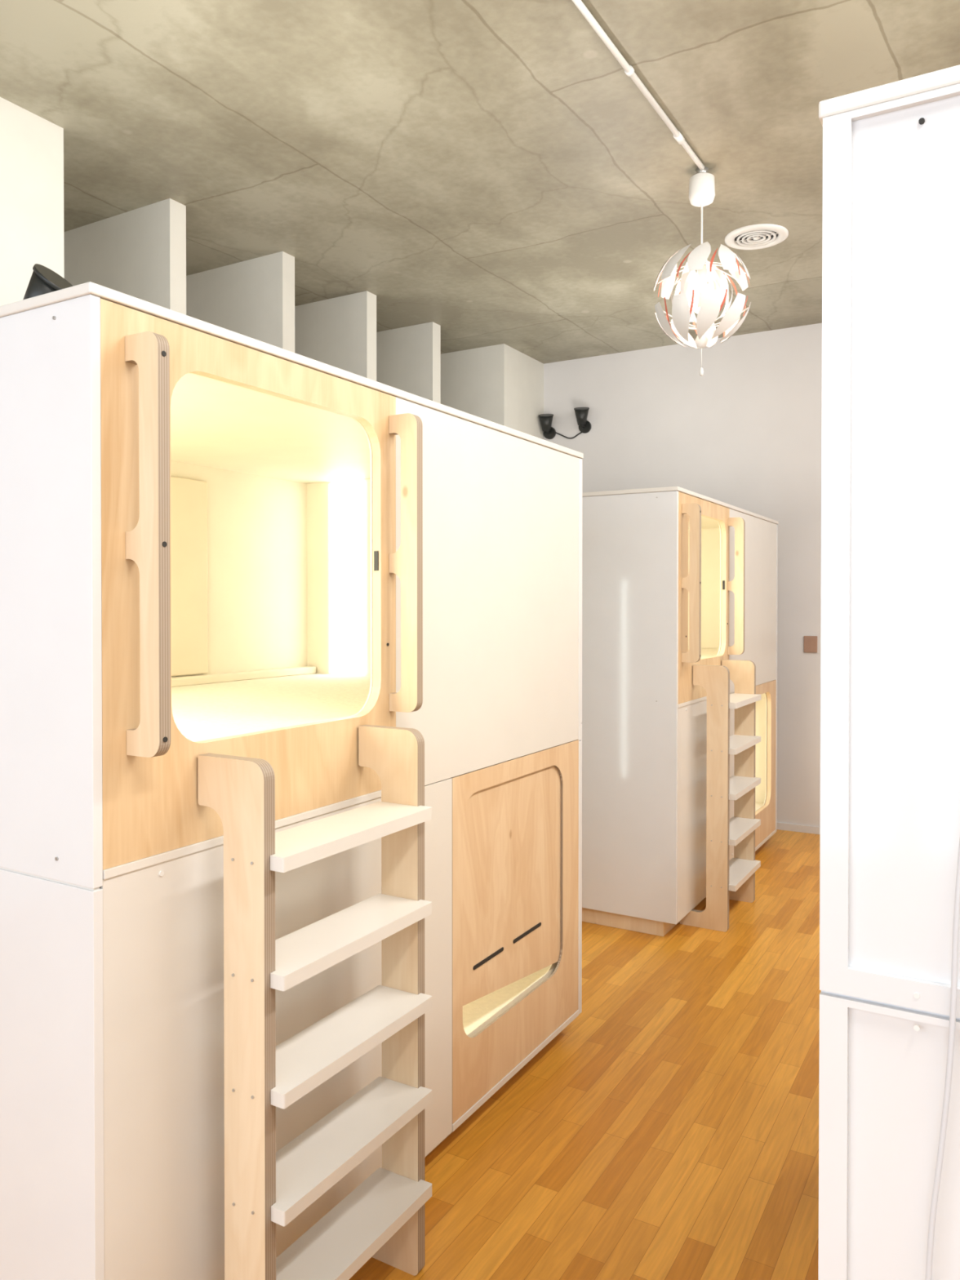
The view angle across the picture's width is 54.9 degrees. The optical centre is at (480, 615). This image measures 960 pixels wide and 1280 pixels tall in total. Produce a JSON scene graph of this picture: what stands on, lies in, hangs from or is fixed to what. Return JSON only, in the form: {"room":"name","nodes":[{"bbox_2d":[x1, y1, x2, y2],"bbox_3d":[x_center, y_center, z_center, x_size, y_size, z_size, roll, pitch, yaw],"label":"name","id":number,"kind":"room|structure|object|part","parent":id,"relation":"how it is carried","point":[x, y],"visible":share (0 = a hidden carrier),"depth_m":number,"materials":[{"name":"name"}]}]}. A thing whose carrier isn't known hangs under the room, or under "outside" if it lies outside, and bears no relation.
{"room":"dormitory","nodes":[
{"label":"dormitory","id":0,"kind":"room"},
{"bbox_2d":[0,97,64,306],"bbox_3d":[-2.404,-0.225,3.832,1.180,3.570,0.695,0,1,30],"label":"wall pier","id":1,"kind":"object","parent":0,"point":[32,146],"visible":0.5,"depth_m":3.68,"materials":[{"name":"white paint"}]},
{"bbox_2d":[63,198,186,315],"bbox_3d":[-1.923,-0.235,4.793,1.040,3.570,0.100,0,1,30],"label":"wall pier","id":2,"kind":"object","parent":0,"point":[140,253],"visible":0.21,"depth_m":4.59,"materials":[{"name":"white paint"}]},
{"bbox_2d":[186,251,294,352],"bbox_3d":[-1.526,-0.242,5.464,1.050,3.570,0.100,0,1,30],"label":"wall pier","id":3,"kind":"object","parent":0,"point":[253,298],"visible":0.21,"depth_m":5.26,"materials":[{"name":"white paint"}]},
{"bbox_2d":[294,290,376,381],"bbox_3d":[-1.140,-0.249,6.113,1.060,3.570,0.100,0,1,30],"label":"wall pier","id":4,"kind":"object","parent":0,"point":[340,332],"visible":0.21,"depth_m":5.89,"materials":[{"name":"white paint"}]},
{"bbox_2d":[376,321,440,404],"bbox_3d":[-0.765,-0.256,6.745,1.070,3.570,0.100,0,1,30],"label":"wall pier","id":5,"kind":"object","parent":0,"point":[408,358],"visible":0.14,"depth_m":6.50,"materials":[{"name":"white paint"}]},
{"bbox_2d":[0,0,959,364],"bbox_3d":[-0.046,-2.074,2.773,6.300,0.150,8.780,0,1,30],"label":"ceiling","id":6,"kind":"structure","parent":0,"point":[491,172],"depth_m":3.84,"materials":[{"name":"concrete"}]},
{"bbox_2d":[572,0,704,170],"bbox_3d":[0.178,-1.983,2.759,0.048,0.031,3.180,0,1,30],"label":"conduit","id":7,"kind":"object","parent":6,"relation":"attached to","point":[629,71],"depth_m":3.41,"materials":[{"name":"white metal"}]},
{"bbox_2d":[653,166,751,376],"bbox_3d":[1.003,-1.549,4.181,0.428,0.930,0.428,1,1,40],"label":"pendant lamp","id":8,"kind":"object","parent":6,"relation":"hanging from","point":[693,291],"visible":1,"depth_m":4.12,"materials":[{"name":"white plastic"}]},
{"bbox_3d":[1.003,-1.429,4.183,0.090,0.120,0.090,0,1,30],"label":"bulb","id":9,"kind":"part","parent":8,"relation":"part of","materials":[{"name":"white glass"}]},
{"bbox_2d":[695,262,707,288],"bbox_3d":[1.003,-1.549,4.181,0.052,0.130,0.052,0,1,30],"label":"bulb","id":10,"kind":"object","parent":8,"relation":"attached to","point":[698,285],"depth_m":4.17,"materials":[{"name":"white glass"}]},
{"bbox_3d":[1.003,-1.701,4.180,0.009,0.315,0.009,0,1,30],"label":"cord","id":11,"kind":"part","parent":8,"relation":"part of","materials":[{"name":"white plastic"}]},
{"bbox_2d":[724,223,788,249],"bbox_3d":[1.474,-2.014,4.932,0.326,0.016,0.326,0,1,30],"label":"ceiling vent","id":12,"kind":"object","parent":6,"relation":"attached to","point":[754,237],"depth_m":4.91,"materials":[{"name":"white plastic"}]},
{"bbox_2d":[440,343,543,439],"bbox_3d":[-0.185,-0.264,7.570,1.240,3.570,0.670,0,1,30],"label":"wall pier","id":13,"kind":"object","parent":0,"point":[501,384],"visible":0.21,"depth_m":7.12,"materials":[{"name":"white paint"}]},
{"bbox_2d":[349,829,821,1279],"bbox_3d":[-0.046,1.621,2.812,6.300,0.100,8.780,0,1,30],"label":"floor","id":14,"kind":"structure","parent":0,"point":[669,1131],"depth_m":2.84,"materials":[{"name":"brown wood"}]},
{"bbox_2d":[0,281,583,1279],"bbox_3d":[-0.690,0.487,2.855,1.422,2.167,2.114,0,1,30],"label":"bunk","id":15,"kind":"object","parent":14,"relation":"on","point":[214,539],"visible":0.84,"depth_m":2.04,"materials":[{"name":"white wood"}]},
{"bbox_2d":[22,263,73,299],"bbox_3d":[-0.891,-0.655,1.912,0.124,0.135,0.096,0,1,30],"label":"spotlight","id":16,"kind":"object","parent":15,"relation":"on","point":[43,280],"visible":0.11,"depth_m":1.87,"materials":[{"name":"plastic"}]},
{"bbox_3d":[-0.602,-0.127,1.676,0.087,0.764,0.026,0,1,30],"label":"handle","id":17,"kind":"part","parent":15,"relation":"part of","materials":[{"name":"brown wood"}]},
{"bbox_3d":[-1.337,-0.140,3.067,0.015,0.736,1.130,0,1,30],"label":"wall panel","id":18,"kind":"part","parent":15,"relation":"part of","materials":[{"name":"beige wood"}]},
{"bbox_3d":[-0.725,0.347,2.871,1.235,0.165,2.020,0,1,30],"label":"mattress","id":19,"kind":"part","parent":15,"relation":"part of","materials":[{"name":"fabric"}]},
{"bbox_3d":[-0.726,-0.587,2.864,1.339,0.020,2.114,0,1,30],"label":"roof panel","id":20,"kind":"part","parent":15,"relation":"part of","materials":[{"name":"white laminate"}]},
{"bbox_2d":[197,724,431,1279],"bbox_3d":[-0.359,0.927,2.036,0.275,1.304,0.547,0,1,30],"label":"ladder","id":21,"kind":"object","parent":15,"relation":"attached to","point":[383,1219],"visible":1,"depth_m":1.94,"materials":[{"name":"brown wood"}]},
{"bbox_3d":[-0.191,-0.134,2.380,0.087,0.764,0.026,0,1,30],"label":"handle","id":22,"kind":"part","parent":15,"relation":"part of","materials":[{"name":"brown wood"}]},
{"bbox_3d":[-0.725,1.379,2.882,1.235,0.165,2.020,0,1,30],"label":"mattress","id":23,"kind":"part","parent":15,"relation":"part of","materials":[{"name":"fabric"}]},
{"bbox_3d":[0.134,1.480,3.062,0.027,0.020,0.883,0,1,30],"label":"trim","id":24,"kind":"part","parent":15,"relation":"part of","materials":[{"name":"white laminate"}]},
{"bbox_3d":[-0.195,0.941,3.789,1.330,1.082,0.008,0,1,30],"label":"trim","id":25,"kind":"part","parent":15,"relation":"part of","materials":[{"name":"white laminate"}]},
{"bbox_3d":[-0.195,-0.095,3.778,1.330,0.982,0.008,0,1,30],"label":"trim","id":26,"kind":"part","parent":15,"relation":"part of","materials":[{"name":"white laminate"}]},
{"bbox_2d":[581,486,778,936],"bbox_3d":[0.930,0.458,5.626,1.422,2.167,2.114,0,1,30],"label":"bunk","id":27,"kind":"object","parent":14,"relation":"on","point":[675,580],"visible":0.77,"depth_m":4.56,"materials":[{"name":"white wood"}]},
{"bbox_3d":[0.894,-0.616,5.636,1.339,0.020,2.114,0,1,30],"label":"roof panel","id":28,"kind":"part","parent":27,"relation":"part of","materials":[{"name":"white laminate"}]},
{"bbox_3d":[1.017,-0.156,4.448,0.087,0.764,0.026,0,1,30],"label":"handle","id":29,"kind":"part","parent":27,"relation":"part of","materials":[{"name":"brown wood"}]},
{"bbox_3d":[0.895,0.318,5.643,1.235,0.165,2.020,0,1,30],"label":"mattress","id":30,"kind":"part","parent":27,"relation":"part of","materials":[{"name":"fabric"}]},
{"bbox_2d":[680,659,760,932],"bbox_3d":[1.260,0.898,4.808,0.275,1.304,0.547,0,1,30],"label":"ladder","id":31,"kind":"object","parent":27,"relation":"attached to","point":[734,879],"visible":1,"depth_m":4.58,"materials":[{"name":"brown wood"}]},
{"bbox_3d":[1.429,-0.163,5.152,0.087,0.764,0.026,0,1,30],"label":"handle","id":32,"kind":"part","parent":27,"relation":"part of","materials":[{"name":"brown wood"}]},
{"bbox_3d":[0.895,1.350,5.653,1.235,0.165,2.020,0,1,30],"label":"mattress","id":33,"kind":"part","parent":27,"relation":"part of","materials":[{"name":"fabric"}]},
{"bbox_3d":[1.753,1.451,5.833,0.027,0.020,0.883,0,1,30],"label":"trim","id":34,"kind":"part","parent":27,"relation":"part of","materials":[{"name":"white laminate"}]},
{"bbox_3d":[1.424,0.912,6.560,1.330,1.082,0.008,0,1,30],"label":"trim","id":35,"kind":"part","parent":27,"relation":"part of","materials":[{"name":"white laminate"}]},
{"bbox_3d":[1.424,-0.124,6.549,1.330,0.982,0.008,0,1,30],"label":"trim","id":36,"kind":"part","parent":27,"relation":"part of","materials":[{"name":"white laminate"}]},
{"bbox_2d":[817,64,959,1279],"bbox_3d":[1.455,0.499,1.645,1.422,2.167,2.114,0,1,30],"label":"bunk","id":37,"kind":"object","parent":14,"relation":"on","point":[890,636],"visible":0.98,"depth_m":1.01,"materials":[{"name":"white wood"}]},
{"bbox_3d":[0.961,0.974,0.720,1.330,1.082,0.008,0,1,30],"label":"trim","id":38,"kind":"part","parent":37,"relation":"part of","materials":[{"name":"white laminate"}]},
{"bbox_3d":[1.491,-0.574,1.613,1.339,0.020,2.114,0,1,30],"label":"roof panel","id":39,"kind":"part","parent":37,"relation":"part of","materials":[{"name":"white laminate"}]},
{"bbox_2d":[925,838,959,1279],"bbox_3d":[0.520,0.635,0.958,0.107,1.890,0.006,0,1,30],"label":"power cable","id":40,"kind":"object","parent":37,"relation":"attached to","point":[957,901],"visible":1,"depth_m":0.97,"materials":[{"name":"white plastic"}]},
{"bbox_2d":[543,323,822,826],"bbox_3d":[2.194,-0.279,6.626,6.500,3.820,0.100,0,1,30],"label":"wall","id":41,"kind":"structure","parent":0,"point":[745,433],"depth_m":6.71,"materials":[{"name":"white paint"}]},
{"bbox_2d":[538,413,555,439],"bbox_3d":[0.540,-1.528,7.432,0.120,0.201,0.154,0,1,30],"label":"spotlight","id":42,"kind":"object","parent":41,"relation":"attached to","point":[546,420],"visible":1,"depth_m":7.42,"materials":[{"name":"plastic"}]},
{"bbox_2d":[555,407,591,439],"bbox_3d":[0.717,-1.530,7.329,0.330,0.235,0.154,0,1,30],"label":"spotlight","id":43,"kind":"object","parent":41,"relation":"attached to","point":[581,413],"visible":1,"depth_m":7.27,"materials":[{"name":"plastic"}]},
{"bbox_2d":[776,822,820,834],"bbox_3d":[2.209,1.506,6.571,6.200,0.050,0.012,0,1,30],"label":"baseboard","id":44,"kind":"structure","parent":41,"relation":"attached to","point":[782,826],"depth_m":6.54,"materials":[{"name":"white wood"}]},
{"bbox_2d":[804,635,817,652],"bbox_3d":[2.320,0.202,6.491,0.090,0.116,0.015,0,1,30],"label":"wall socket","id":45,"kind":"object","parent":41,"relation":"attached to","point":[810,642],"visible":1,"depth_m":6.48,"materials":[{"name":"brown plastic"}]}
]}

